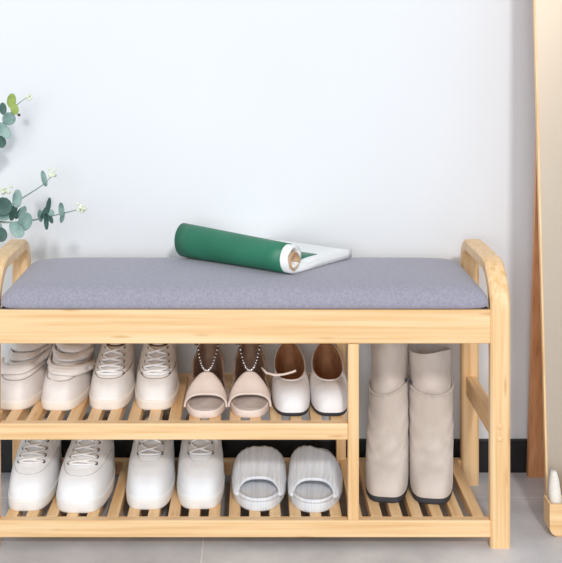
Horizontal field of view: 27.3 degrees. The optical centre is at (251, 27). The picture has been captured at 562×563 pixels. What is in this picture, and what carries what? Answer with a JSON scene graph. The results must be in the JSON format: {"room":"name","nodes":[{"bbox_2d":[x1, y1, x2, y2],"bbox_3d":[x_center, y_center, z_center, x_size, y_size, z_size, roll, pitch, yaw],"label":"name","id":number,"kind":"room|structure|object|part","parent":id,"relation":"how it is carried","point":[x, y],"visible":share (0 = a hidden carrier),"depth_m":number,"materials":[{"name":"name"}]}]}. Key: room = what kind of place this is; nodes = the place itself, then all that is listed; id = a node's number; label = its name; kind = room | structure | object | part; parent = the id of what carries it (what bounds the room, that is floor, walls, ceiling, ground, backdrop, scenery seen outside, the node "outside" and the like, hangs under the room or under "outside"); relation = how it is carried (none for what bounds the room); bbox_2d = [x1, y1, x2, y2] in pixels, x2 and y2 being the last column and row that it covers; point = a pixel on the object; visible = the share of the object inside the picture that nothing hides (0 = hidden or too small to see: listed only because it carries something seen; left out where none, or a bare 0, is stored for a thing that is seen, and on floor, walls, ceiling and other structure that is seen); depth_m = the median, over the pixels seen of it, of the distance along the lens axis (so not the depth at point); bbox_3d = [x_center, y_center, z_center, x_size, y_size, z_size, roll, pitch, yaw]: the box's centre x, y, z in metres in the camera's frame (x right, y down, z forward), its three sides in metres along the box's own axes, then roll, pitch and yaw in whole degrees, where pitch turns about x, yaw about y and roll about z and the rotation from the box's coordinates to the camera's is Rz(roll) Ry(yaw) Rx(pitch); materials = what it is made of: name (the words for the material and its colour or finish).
{"room":"home entryway","nodes":[
{"label":"home entryway","id":0,"kind":"room"},
{"bbox_2d":[0,0,535,438],"bbox_3d":[0.000,-0.492,2.356,6.000,2.850,0.100,0,0,0],"label":"wall","id":1,"kind":"structure","parent":0,"point":[370,128],"depth_m":2.31,"materials":[{"name":"white paint"}]},
{"bbox_2d":[1,439,526,472],"bbox_3d":[0.000,0.851,2.301,6.000,0.064,0.012,0,0,0],"label":"baseboard","id":2,"kind":"structure","parent":1,"relation":"attached to","point":[518,447],"depth_m":2.29,"materials":[{"name":"black paint"}]},
{"bbox_2d":[0,473,561,562],"bbox_3d":[0.000,0.908,-0.067,6.000,0.050,4.946,0,0,0],"label":"floor","id":3,"kind":"structure","parent":0,"point":[531,540],"depth_m":1.97,"materials":[{"name":"grey concrete"}]},
{"bbox_2d":[0,93,86,241],"bbox_3d":[-0.498,0.503,2.161,0.394,0.760,0.152,0,0,0],"label":"eucalyptus","id":4,"kind":"object","parent":3,"relation":"on","point":[7,210],"visible":1,"depth_m":2.12,"materials":[{"name":"green plant"}]},
{"bbox_2d":[0,239,509,548],"bbox_3d":[-0.012,0.642,2.106,0.902,0.481,0.297,0,0,0],"label":"bench","id":5,"kind":"object","parent":3,"relation":"on","point":[352,301],"visible":0.73,"depth_m":1.96,"materials":[{"name":"brown wood"}]},
{"bbox_3d":[-0.447,0.642,2.107,0.033,0.481,0.294,0,0,0],"label":"frame","id":6,"kind":"part","parent":5,"relation":"part of","materials":[{"name":"brown wood"}]},
{"bbox_2d":[1,343,53,409],"bbox_3d":[-0.418,0.623,2.147,0.095,0.097,0.239,0,0,6],"label":"sneaker","id":7,"kind":"object","parent":5,"relation":"on","point":[23,375],"visible":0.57,"depth_m":2.06,"materials":[{"name":"beige leather"}]},
{"bbox_2d":[8,410,61,510],"bbox_3d":[-0.392,0.778,2.120,0.084,0.115,0.249,0,0,0],"label":"sneaker","id":8,"kind":"object","parent":5,"relation":"on","point":[37,464],"visible":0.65,"depth_m":2.04,"materials":[{"name":"white leather"}]},
{"bbox_2d":[41,343,95,410],"bbox_3d":[-0.331,0.623,2.143,0.092,0.097,0.239,0,0,3],"label":"sneaker","id":9,"kind":"object","parent":5,"relation":"on","point":[68,376],"visible":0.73,"depth_m":2.06,"materials":[{"name":"beige leather"}]},
{"bbox_2d":[56,411,114,512],"bbox_3d":[-0.297,0.778,2.112,0.096,0.115,0.249,0,0,2],"label":"sneaker","id":10,"kind":"object","parent":5,"relation":"on","point":[86,480],"visible":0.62,"depth_m":2.03,"materials":[{"name":"white leather"}]},
{"bbox_2d":[89,343,135,409],"bbox_3d":[-0.254,0.626,2.147,0.080,0.090,0.242,0,0,1],"label":"shoe","id":11,"kind":"object","parent":5,"relation":"on","point":[113,381],"visible":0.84,"depth_m":2.06,"materials":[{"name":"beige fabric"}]},
{"bbox_2d":[126,410,174,509],"bbox_3d":[-0.183,0.778,2.127,0.086,0.115,0.249,0,0,0],"label":"sneaker","id":12,"kind":"object","parent":5,"relation":"on","point":[150,484],"visible":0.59,"depth_m":2.04,"materials":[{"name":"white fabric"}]},
{"bbox_2d":[135,343,178,409],"bbox_3d":[-0.174,0.626,2.147,0.080,0.090,0.242,0,0,-2],"label":"shoe","id":13,"kind":"object","parent":5,"relation":"on","point":[157,382],"visible":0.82,"depth_m":2.06,"materials":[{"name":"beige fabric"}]},
{"bbox_3d":[-0.134,0.685,1.970,0.593,0.028,0.018,0,0,0],"label":"shelf rail","id":14,"kind":"part","parent":5,"relation":"part of","materials":[{"name":"brown wood"}]},
{"bbox_2d":[177,413,224,508],"bbox_3d":[-0.093,0.778,2.128,0.086,0.115,0.249,0,0,-1],"label":"sneaker","id":15,"kind":"object","parent":5,"relation":"on","point":[200,477],"visible":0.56,"depth_m":2.04,"materials":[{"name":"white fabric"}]},
{"bbox_2d":[184,343,227,418],"bbox_3d":[-0.081,0.622,2.102,0.076,0.099,0.235,0,0,0],"label":"sandal","id":16,"kind":"object","parent":5,"relation":"on","point":[206,397],"visible":0.97,"depth_m":2.05,"materials":[{"name":"leather"}]},
{"bbox_2d":[191,343,224,380],"bbox_3d":[-0.081,0.627,2.168,0.065,0.064,0.089,0,0,0],"label":"insole","id":17,"kind":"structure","parent":16,"relation":"on","point":[207,351],"depth_m":2.19,"materials":[{"name":"brown leather"}]},
{"bbox_3d":[-0.081,0.596,2.101,0.045,0.038,0.068,0,0,0],"label":"bead chain","id":18,"kind":"part","parent":16,"relation":"part of","materials":[{"name":"silver metal"}]},
{"bbox_3d":[-0.134,0.685,2.241,0.593,0.028,0.017,0,0,0],"label":"shelf rail","id":19,"kind":"part","parent":5,"relation":"part of","materials":[{"name":"brown wood"}]},
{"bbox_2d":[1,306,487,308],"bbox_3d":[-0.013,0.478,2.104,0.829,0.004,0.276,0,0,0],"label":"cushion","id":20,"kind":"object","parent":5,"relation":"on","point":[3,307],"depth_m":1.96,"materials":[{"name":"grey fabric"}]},
{"bbox_3d":[-0.013,0.507,1.971,0.835,0.058,0.018,0,0,0],"label":"seat rail","id":21,"kind":"part","parent":5,"relation":"part of","materials":[{"name":"brown wood"}]},
{"bbox_2d":[1,257,488,308],"bbox_3d":[-0.013,0.456,2.100,0.834,0.042,0.287,0,0,0],"label":"seat cushion","id":22,"kind":"object","parent":5,"relation":"on","point":[101,282],"depth_m":1.98,"materials":[{"name":"grey fabric"}]},
{"bbox_3d":[-0.013,0.850,1.970,0.835,0.029,0.018,0,0,0],"label":"shelf rail","id":23,"kind":"part","parent":5,"relation":"part of","materials":[{"name":"brown wood"}]},
{"bbox_2d":[232,446,285,510],"bbox_3d":[0.013,0.803,2.121,0.099,0.065,0.250,0,0,1],"label":"sandal","id":24,"kind":"object","parent":5,"relation":"on","point":[259,472],"visible":1,"depth_m":2.07},
{"bbox_3d":[-0.013,0.850,2.241,0.835,0.029,0.017,0,0,0],"label":"shelf rail","id":25,"kind":"part","parent":5,"relation":"part of","materials":[{"name":"brown wood"}]},
{"bbox_2d":[228,343,295,417],"bbox_3d":[0.019,0.622,2.103,0.122,0.099,0.235,0,0,0],"label":"sandal","id":26,"kind":"object","parent":5,"relation":"on","point":[249,392],"visible":0.94,"depth_m":2.06,"materials":[{"name":"leather"}]},
{"bbox_2d":[233,343,266,382],"bbox_3d":[-0.004,0.627,2.170,0.065,0.064,0.089,0,0,0],"label":"insole","id":27,"kind":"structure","parent":26,"relation":"on","point":[249,350],"depth_m":2.19,"materials":[{"name":"brown leather"}]},
{"bbox_3d":[-0.004,0.593,2.109,0.046,0.042,0.077,0,0,0],"label":"chain cord","id":28,"kind":"part","parent":26,"relation":"part of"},
{"bbox_3d":[-0.004,0.596,2.103,0.045,0.038,0.068,0,0,0],"label":"bead chain","id":29,"kind":"part","parent":26,"relation":"part of","materials":[{"name":"silver metal"}]},
{"bbox_2d":[174,223,351,273],"bbox_3d":[0.021,0.403,2.183,0.264,0.064,0.211,0,0,38],"label":"magazine","id":30,"kind":"object","parent":5,"relation":"on","point":[190,240],"visible":1,"depth_m":2.11,"materials":[{"name":"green paper"}]},
{"bbox_2d":[301,252,316,258],"bbox_3d":[0.077,0.418,2.138,0.068,0.001,0.055,0,0,38],"label":"picture","id":31,"kind":"object","parent":30,"relation":"on","point":[304,255],"depth_m":2.13},
{"bbox_2d":[271,343,309,415],"bbox_3d":[0.070,0.634,2.116,0.070,0.075,0.241,0,0,0],"label":"loafer","id":32,"kind":"object","parent":5,"relation":"on","point":[290,393],"visible":0.96,"depth_m":2.06,"materials":[{"name":"white leather"}]},
{"bbox_2d":[288,445,342,512],"bbox_3d":[0.117,0.802,2.114,0.099,0.066,0.250,0,0,6],"label":"sandal","id":33,"kind":"object","parent":5,"relation":"on","point":[315,477],"visible":1,"depth_m":2.06},
{"bbox_2d":[309,343,346,415],"bbox_3d":[0.139,0.634,2.116,0.070,0.075,0.241,0,0,1],"label":"loafer","id":34,"kind":"object","parent":5,"relation":"on","point":[328,382],"visible":0.91,"depth_m":2.07,"materials":[{"name":"white leather"}]},
{"bbox_3d":[0.172,0.686,2.241,0.018,0.299,0.018,0,0,0],"label":"divider post","id":35,"kind":"part","parent":5,"relation":"part of","materials":[{"name":"brown wood"}]},
{"bbox_3d":[0.172,0.686,1.970,0.018,0.299,0.019,0,0,0],"label":"divider post","id":36,"kind":"part","parent":5,"relation":"part of","materials":[{"name":"brown wood"}]},
{"bbox_2d":[366,343,408,502],"bbox_3d":[0.253,0.701,2.148,0.080,0.270,0.235,0,0,9],"label":"boot","id":37,"kind":"object","parent":5,"relation":"on","point":[387,442],"visible":0.93,"depth_m":2.12,"materials":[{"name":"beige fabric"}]},
{"bbox_2d":[408,343,453,504],"bbox_3d":[0.331,0.717,2.142,0.087,0.237,0.235,0,0,9],"label":"boot","id":38,"kind":"object","parent":5,"relation":"on","point":[431,425],"visible":0.99,"depth_m":2.12,"materials":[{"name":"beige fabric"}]},
{"bbox_3d":[0.422,0.642,2.107,0.034,0.481,0.294,0,0,0],"label":"frame","id":39,"kind":"part","parent":5,"relation":"part of","materials":[{"name":"brown wood"}]},
{"bbox_2d":[526,0,561,494],"bbox_3d":[0.714,0.162,2.176,0.373,1.442,0.221,0,0,0],"label":"mirror","id":40,"kind":"object","parent":3,"relation":"on","point":[544,433],"visible":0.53,"depth_m":2.14,"materials":[{"name":"brown wood"}]},
{"bbox_3d":[0.563,0.483,2.224,0.048,0.800,0.127,0,0,3],"label":"prop leg","id":41,"kind":"part","parent":40,"relation":"part of","materials":[{"name":"brown wood"}]},
{"bbox_3d":[0.714,0.161,2.144,0.373,1.442,0.158,0,0,0],"label":"frame","id":42,"kind":"part","parent":40,"relation":"part of","materials":[{"name":"brown wood"}]},
{"bbox_2d":[544,495,561,536],"bbox_3d":[0.658,0.855,2.027,0.284,0.056,0.042,0,0,0],"label":"tray","id":43,"kind":"object","parent":3,"relation":"on","point":[552,511],"visible":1,"depth_m":2.01,"materials":[{"name":"brown wood"}]},
{"bbox_2d":[548,468,561,502],"bbox_3d":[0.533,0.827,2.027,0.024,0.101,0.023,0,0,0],"label":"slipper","id":44,"kind":"object","parent":43,"relation":"in","point":[554,492],"visible":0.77,"depth_m":2.02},
{"bbox_3d":[0.658,0.855,2.009,0.284,0.056,0.006,0,0,0],"label":"panel","id":45,"kind":"part","parent":43,"relation":"part of","materials":[{"name":"brown wood"}]}
]}

